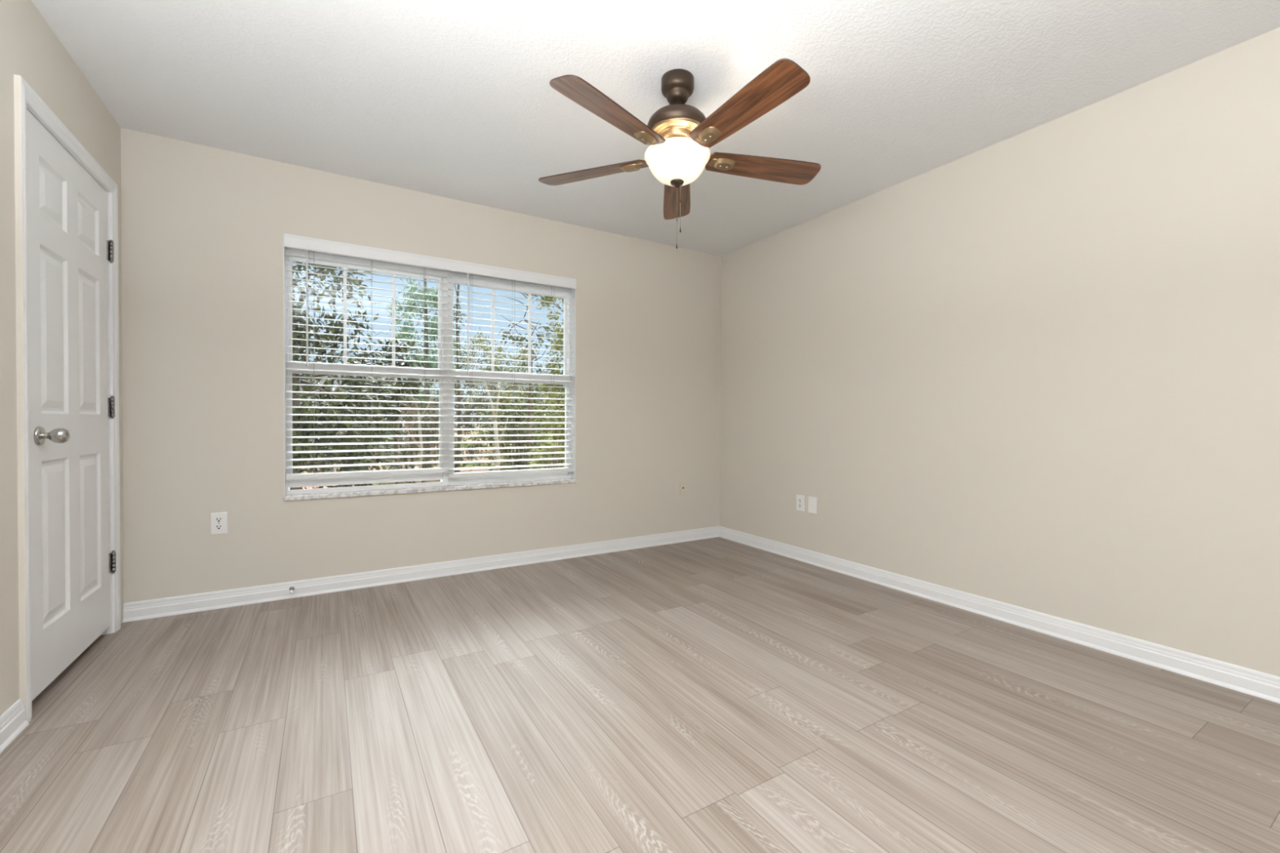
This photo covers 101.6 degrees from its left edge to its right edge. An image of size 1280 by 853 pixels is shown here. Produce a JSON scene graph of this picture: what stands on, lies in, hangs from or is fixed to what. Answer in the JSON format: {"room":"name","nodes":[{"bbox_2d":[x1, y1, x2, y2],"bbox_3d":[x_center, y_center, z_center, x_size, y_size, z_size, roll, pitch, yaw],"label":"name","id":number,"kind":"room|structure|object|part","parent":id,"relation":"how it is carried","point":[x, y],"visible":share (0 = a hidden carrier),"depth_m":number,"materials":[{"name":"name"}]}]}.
{"room":"empty bedroom","nodes":[
{"label":"empty bedroom","id":0,"kind":"room"},
{"bbox_2d":[0,0,124,715],"bbox_3d":[-0.923,-0.213,-0.247,0.120,2.440,6.538,0,1,-31],"label":"wall","id":1,"kind":"structure","parent":0,"point":[30,50],"depth_m":1.69,"materials":[{"name":"beige paint"}]},
{"bbox_2d":[0,698,28,753],"bbox_3d":[-0.599,0.968,-0.641,0.022,0.090,5.500,0,1,-31],"label":"baseboard","id":2,"kind":"structure","parent":1,"relation":"attached to","point":[13,721],"depth_m":1.64,"materials":[{"name":"white paint"}]},
{"bbox_2d":[13,74,120,722],"bbox_3d":[-2.286,-0.084,2.081,0.196,2.119,0.924,0,1,-31],"label":"door","id":3,"kind":"structure","parent":1,"relation":"in","point":[66,203],"depth_m":2.00,"materials":[{"name":"white paint"}]},
{"bbox_3d":[-2.071,0.033,1.851,0.068,0.055,0.055,0,1,-31],"label":"knob","id":4,"kind":"part","parent":3,"relation":"part of","materials":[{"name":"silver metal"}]},
{"bbox_2d":[120,128,720,603],"bbox_3d":[-1.322,-0.256,3.449,5.008,2.440,0.200,0,1,-31],"label":"wall","id":5,"kind":"structure","parent":0,"point":[203,228],"depth_m":3.01,"materials":[{"name":"beige paint"}]},
{"bbox_2d":[210,511,227,534],"bbox_3d":[-2.244,0.516,2.780,0.072,0.115,0.008,0,1,-31],"label":"power outlet","id":6,"kind":"object","parent":5,"relation":"attached to","point":[219,521],"visible":1,"depth_m":2.78,"materials":[{"name":"white plastic"}]},
{"bbox_2d":[214,524,222,529],"bbox_3d":[-2.243,0.535,2.779,0.034,0.028,0.004,0,1,-31],"label":"receptacle","id":7,"kind":"object","parent":6,"relation":"attached to","point":[217,526],"depth_m":2.78,"materials":[{"name":"white plastic"}]},
{"bbox_2d":[214,516,222,522],"bbox_3d":[-2.243,0.496,2.779,0.034,0.028,0.004,0,1,-31],"label":"receptacle","id":8,"kind":"object","parent":6,"relation":"attached to","point":[217,519],"depth_m":2.78,"materials":[{"name":"white plastic"}]},
{"bbox_2d":[284,247,447,494],"bbox_3d":[-1.674,-0.343,3.250,0.889,1.469,0.087,0,1,-31],"label":"window","id":9,"kind":"structure","parent":5,"relation":"in","point":[442,477],"depth_m":3.21,"materials":[{"name":"white plastic"}]},
{"bbox_3d":[-1.688,-0.659,3.260,0.843,0.665,0.028,0,1,-31],"label":"sash","id":10,"kind":"part","parent":9,"relation":"part of","materials":[{"name":"white plastic"}]},
{"bbox_3d":[-1.673,-0.010,3.239,0.843,0.725,0.030,0,1,-31],"label":"sash","id":11,"kind":"part","parent":9,"relation":"part of","materials":[{"name":"white plastic"}]},
{"bbox_2d":[285,247,448,479],"bbox_3d":[-1.631,-0.384,3.182,0.878,1.368,0.068,0,1,-31],"label":"blind","id":12,"kind":"object","parent":9,"relation":"attached to","point":[412,471],"visible":0.96,"depth_m":3.15,"materials":[{"name":"white plastic"}]},
{"bbox_3d":[-1.880,-0.370,3.009,0.002,1.296,0.001,0,1,-31],"label":"ladder cord","id":13,"kind":"part","parent":12,"relation":"part of","materials":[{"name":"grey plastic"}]},
{"bbox_3d":[-1.637,0.286,3.196,0.878,0.028,0.052,0,1,-31],"label":"rail","id":14,"kind":"part","parent":12,"relation":"part of","materials":[{"name":"white plastic"}]},
{"bbox_3d":[-1.394,-0.372,3.365,0.002,1.296,0.001,0,1,-31],"label":"ladder cord","id":15,"kind":"part","parent":12,"relation":"part of","materials":[{"name":"white fabric"}]},
{"bbox_2d":[122,525,719,622],"bbox_3d":[-0.929,0.919,3.573,3.814,0.090,0.022,0,1,-31],"label":"baseboard","id":16,"kind":"structure","parent":5,"relation":"attached to","point":[178,605],"depth_m":3.18,"materials":[{"name":"white paint"}]},
{"bbox_2d":[288,586,294,593],"bbox_3d":[-1.946,0.915,2.913,0.025,0.025,0.071,0,1,-31],"label":"door stop","id":17,"kind":"object","parent":16,"relation":"attached to","point":[291,588],"visible":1,"depth_m":2.93,"materials":[{"name":"silver metal"}]},
{"bbox_2d":[283,246,575,496],"bbox_3d":[-1.255,-0.343,3.416,1.778,1.465,0.074,0,1,-31],"label":"trim","id":18,"kind":"structure","parent":5,"relation":"attached to","point":[573,291],"depth_m":3.85,"materials":[{"name":"white plastic"}]},
{"bbox_2d":[283,233,576,288],"bbox_3d":[-1.229,-1.043,3.370,1.776,0.072,0.012,0,1,-31],"label":"blind valance","id":19,"kind":"object","parent":5,"relation":"attached to","point":[291,241],"visible":1,"depth_m":3.27,"materials":[{"name":"white paint"}]},
{"bbox_2d":[283,478,576,501],"bbox_3d":[-1.275,0.402,3.452,1.786,0.026,0.169,0,1,-31],"label":"window sill","id":20,"kind":"structure","parent":5,"relation":"attached to","point":[520,483],"depth_m":3.29,"materials":[{"name":"stone"}]},
{"bbox_2d":[447,270,571,484],"bbox_3d":[-0.914,-0.345,3.710,0.889,1.469,0.087,0,1,-31],"label":"window","id":21,"kind":"structure","parent":5,"relation":"in","point":[515,477],"depth_m":3.66,"materials":[{"name":"white plastic"}]},
{"bbox_3d":[-0.917,-0.661,3.726,0.839,0.665,0.028,0,1,-31],"label":"sash","id":22,"kind":"part","parent":21,"relation":"part of","materials":[{"name":"white plastic"}]},
{"bbox_3d":[-0.902,0.004,3.705,0.839,0.755,0.030,0,1,-31],"label":"sash","id":23,"kind":"part","parent":21,"relation":"part of","materials":[{"name":"white plastic"}]},
{"bbox_2d":[448,271,573,477],"bbox_3d":[-0.874,-0.368,3.640,0.880,1.405,0.068,0,1,-31],"label":"blind","id":24,"kind":"object","parent":21,"relation":"attached to","point":[512,472],"visible":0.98,"depth_m":3.62,"materials":[{"name":"white plastic"}]},
{"bbox_3d":[-0.880,0.321,3.654,0.880,0.028,0.052,0,1,-31],"label":"rail","id":25,"kind":"part","parent":24,"relation":"part of","materials":[{"name":"white plastic"}]},
{"bbox_3d":[-0.897,-0.355,3.665,0.002,1.333,0.001,0,1,-31],"label":"ladder cord","id":26,"kind":"part","parent":24,"relation":"part of","materials":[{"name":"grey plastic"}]},
{"bbox_3d":[-0.870,-0.354,3.620,0.002,1.333,0.001,0,1,-31],"label":"ladder cord","id":27,"kind":"part","parent":24,"relation":"part of","materials":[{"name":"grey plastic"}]},
{"bbox_3d":[-0.648,-0.356,3.816,0.002,1.333,0.001,0,1,-31],"label":"ladder cord","id":28,"kind":"part","parent":24,"relation":"part of","materials":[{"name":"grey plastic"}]},
{"bbox_3d":[-0.621,-0.355,3.770,0.002,1.333,0.001,0,1,-31],"label":"ladder cord","id":29,"kind":"part","parent":24,"relation":"part of","materials":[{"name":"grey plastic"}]},
{"bbox_2d":[679,480,686,494],"bbox_3d":[0.360,0.512,4.351,0.072,0.115,0.014,0,1,-31],"label":"cable plate","id":30,"kind":"object","parent":5,"relation":"attached to","point":[682,484],"visible":1,"depth_m":4.35,"materials":[{"name":"beige plastic"}]},
{"bbox_2d":[0,537,1279,852],"bbox_3d":[0.429,1.004,0.558,4.808,0.001,6.688,0,1,-31],"label":"floor","id":31,"kind":"structure","parent":0,"point":[716,695],"depth_m":1.68,"materials":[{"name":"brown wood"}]},
{"bbox_2d":[31,0,1279,256],"bbox_3d":[0.414,-1.537,0.573,5.008,0.200,6.988,0,1,-31],"label":"ceiling","id":32,"kind":"structure","parent":0,"point":[455,100],"depth_m":2.17,"materials":[{"name":"white paint"}]},
{"bbox_2d":[538,58,821,248],"bbox_3d":[0.183,-1.102,2.151,1.265,0.707,1.214,0,1,-31],"label":"ceiling fan","id":33,"kind":"object","parent":32,"relation":"hanging from","point":[679,136],"visible":1,"depth_m":2.09,"materials":[{"name":"brown wood"}]},
{"bbox_3d":[-0.210,-1.135,2.337,0.521,0.006,0.143,0,13,22],"label":"blade","id":34,"kind":"part","parent":33,"relation":"part of","materials":[{"name":"brown wood"}]},
{"bbox_3d":[-0.097,-1.129,1.887,0.143,0.006,0.521,16,11,39],"label":"blade","id":35,"kind":"part","parent":33,"relation":"part of","materials":[{"name":"brown wood"}]},
{"bbox_3d":[0.183,-1.136,2.583,0.143,0.006,0.521,-12,0,4],"label":"blade","id":36,"kind":"part","parent":33,"relation":"part of","materials":[{"name":"brown wood"}]},
{"bbox_3d":[0.156,-1.084,2.190,0.273,0.117,0.273,0,1,-31],"label":"lamp shade","id":37,"kind":"part","parent":33,"relation":"part of","materials":[{"name":"white glass"}]},
{"bbox_3d":[0.170,-0.926,2.192,0.002,0.181,0.002,0,1,-31],"label":"pull chain","id":38,"kind":"part","parent":33,"relation":"part of","materials":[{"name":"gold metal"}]},
{"bbox_3d":[0.366,-1.127,1.855,0.143,0.006,0.521,14,-7,-31],"label":"blade","id":39,"kind":"part","parent":33,"relation":"part of","materials":[{"name":"brown wood"}]},
{"bbox_3d":[0.539,-1.131,2.286,0.521,0.006,0.143,0,-11,-14],"label":"blade","id":40,"kind":"part","parent":33,"relation":"part of","materials":[{"name":"brown wood"}]},
{"bbox_2d":[720,26,1279,676],"bbox_3d":[2.530,-0.221,1.724,0.200,2.440,6.738,0,1,-31],"label":"wall","id":41,"kind":"structure","parent":0,"point":[1037,369],"depth_m":2.47,"materials":[{"name":"beige paint"}]},
{"bbox_2d":[796,494,804,511],"bbox_3d":[1.164,0.555,3.787,0.008,0.115,0.072,0,1,-31],"label":"power outlet","id":42,"kind":"object","parent":41,"relation":"attached to","point":[800,499],"visible":1,"depth_m":3.78,"materials":[{"name":"white plastic"}]},
{"bbox_2d":[808,496,817,514],"bbox_3d":[1.221,0.556,3.693,0.007,0.116,0.074,0,1,-31],"label":"blank plate","id":43,"kind":"object","parent":41,"relation":"attached to","point":[812,501],"visible":1,"depth_m":3.69,"materials":[{"name":"white plastic"}]},
{"bbox_2d":[719,525,1279,703],"bbox_3d":[2.379,0.953,1.766,0.022,0.090,6.538,0,1,-31],"label":"baseboard","id":44,"kind":"structure","parent":41,"relation":"attached to","point":[1259,684],"depth_m":2.46,"materials":[{"name":"white paint"}]},
{"label":"outside","id":45,"kind":"structure","parent":0,"visible":0},
{"bbox_2d":[302,425,564,488],"bbox_3d":[-15.757,0.635,35.730,90.000,0.797,70.000,0,1,-31],"label":"ground","id":46,"kind":"structure","parent":45,"point":[468,465],"depth_m":16.50,"materials":[{"name":"brown soil"}]},
{"bbox_2d":[289,261,418,489],"bbox_3d":[-4.334,-0.838,5.691,3.536,4.718,2.199,0,1,-26],"label":"magnolia tree","id":47,"kind":"object","parent":46,"relation":"on","point":[336,280],"visible":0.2,"depth_m":5.83,"materials":[{"name":"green plant"}]},
{"bbox_2d":[304,418,411,472],"bbox_3d":[-7.005,0.576,12.682,2.191,1.788,2.618,0,1,20],"label":"bush","id":48,"kind":"object","parent":46,"relation":"on","point":[393,446],"visible":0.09,"depth_m":12.74,"materials":[{"name":"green plant"}]},
{"bbox_2d":[299,373,438,457],"bbox_3d":[-11.962,-0.573,20.749,7.000,3.300,7.300,0,1,-31],"label":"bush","id":49,"kind":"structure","parent":46,"relation":"on","point":[335,382],"depth_m":19.25,"materials":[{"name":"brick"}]},
{"bbox_2d":[309,337,431,484],"bbox_3d":[-3.854,-0.012,7.509,1.563,2.744,1.272,0,1,-31],"label":"young tree","id":50,"kind":"object","parent":46,"relation":"on","point":[406,364],"visible":0.39,"depth_m":7.49,"materials":[{"name":"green plant"}]},
{"bbox_2d":[401,379,435,483],"bbox_3d":[-4.261,0.179,10.048,0.610,2.302,0.068,0,1,-31],"label":"bare tree","id":51,"kind":"object","parent":46,"relation":"on","point":[420,418],"visible":0.48,"depth_m":10.04,"materials":[{"name":"beige plant"}]},
{"bbox_2d":[374,378,466,483],"bbox_3d":[-4.900,0.249,11.698,2.058,2.706,1.878,0,1,-31],"label":"bush","id":52,"kind":"object","parent":46,"relation":"on","point":[411,420],"visible":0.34,"depth_m":11.59,"materials":[{"name":"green plant"}]},
{"bbox_2d":[386,276,466,467],"bbox_3d":[-6.252,-1.840,15.516,2.566,6.203,2.137,0,1,-31],"label":"pine tree","id":53,"kind":"object","parent":46,"relation":"on","point":[428,325],"visible":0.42,"depth_m":15.13,"materials":[{"name":"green plant"}]},
{"bbox_2d":[426,380,492,472],"bbox_3d":[-4.747,-0.018,13.645,1.946,2.730,1.532,0,1,-31],"label":"bush","id":54,"kind":"object","parent":46,"relation":"on","point":[468,412],"visible":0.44,"depth_m":13.79,"materials":[{"name":"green plant"}]},
{"bbox_2d":[453,284,474,472],"bbox_3d":[-3.707,-1.026,10.603,0.606,4.701,0.661,0,1,-5],"label":"slender tree","id":55,"kind":"object","parent":46,"relation":"on","point":[458,459],"visible":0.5,"depth_m":10.50,"materials":[{"name":"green plant"}]},
{"bbox_2d":[484,381,507,471],"bbox_3d":[-2.589,0.242,9.425,0.458,2.203,0.087,0,1,-40],"label":"bare tree","id":56,"kind":"object","parent":46,"relation":"on","point":[494,413],"visible":0.68,"depth_m":9.40,"materials":[{"name":"beige plant"}]},
{"bbox_2d":[453,327,541,460],"bbox_3d":[-4.840,-1.045,17.860,3.514,4.575,2.296,0,1,-31],"label":"tree","id":57,"kind":"object","parent":46,"relation":"on","point":[500,349],"visible":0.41,"depth_m":17.74,"materials":[{"name":"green plant"}]},
{"bbox_2d":[455,381,552,453],"bbox_3d":[-5.632,-0.348,21.550,4.444,4.059,3.493,0,1,-42],"label":"bush","id":58,"kind":"object","parent":46,"relation":"on","point":[526,384],"visible":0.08,"depth_m":21.00,"materials":[{"name":"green plant"}]},
{"bbox_2d":[478,385,546,466],"bbox_3d":[-3.721,0.065,15.568,2.098,2.628,1.684,0,1,-31],"label":"bush","id":59,"kind":"object","parent":46,"relation":"on","point":[502,400],"visible":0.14,"depth_m":15.34,"materials":[{"name":"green plant"}]},
{"bbox_2d":[469,392,561,471],"bbox_3d":[-2.897,0.290,12.345,2.229,2.258,2.034,0,1,-31],"label":"bush","id":60,"kind":"object","parent":46,"relation":"on","point":[524,407],"visible":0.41,"depth_m":12.16,"materials":[{"name":"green plant"}]},
{"bbox_2d":[498,293,558,469],"bbox_3d":[-2.309,-0.898,10.671,1.184,4.457,1.240,0,1,18],"label":"tree","id":61,"kind":"object","parent":46,"relation":"on","point":[529,406],"visible":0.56,"depth_m":10.62,"materials":[{"name":"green plant"}]},
{"bbox_2d":[509,383,564,469],"bbox_3d":[-2.239,-0.054,14.526,2.521,2.796,2.467,0,1,-31],"label":"bush","id":62,"kind":"object","parent":46,"relation":"on","point":[535,384],"visible":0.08,"depth_m":14.26,"materials":[{"name":"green plant"}]},
{"bbox_2d":[524,429,564,468],"bbox_3d":[-1.289,0.733,7.873,0.993,1.410,0.654,0,1,-31],"label":"bush","id":63,"kind":"object","parent":46,"relation":"on","point":[550,443],"visible":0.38,"depth_m":7.76,"materials":[{"name":"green plant"}]},
{"bbox_2d":[526,295,564,469],"bbox_3d":[-1.408,-0.679,9.872,1.494,4.262,1.460,0,1,6],"label":"tree","id":64,"kind":"object","parent":46,"relation":"on","point":[557,348],"visible":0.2,"depth_m":9.67,"materials":[{"name":"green plant"}]}
]}

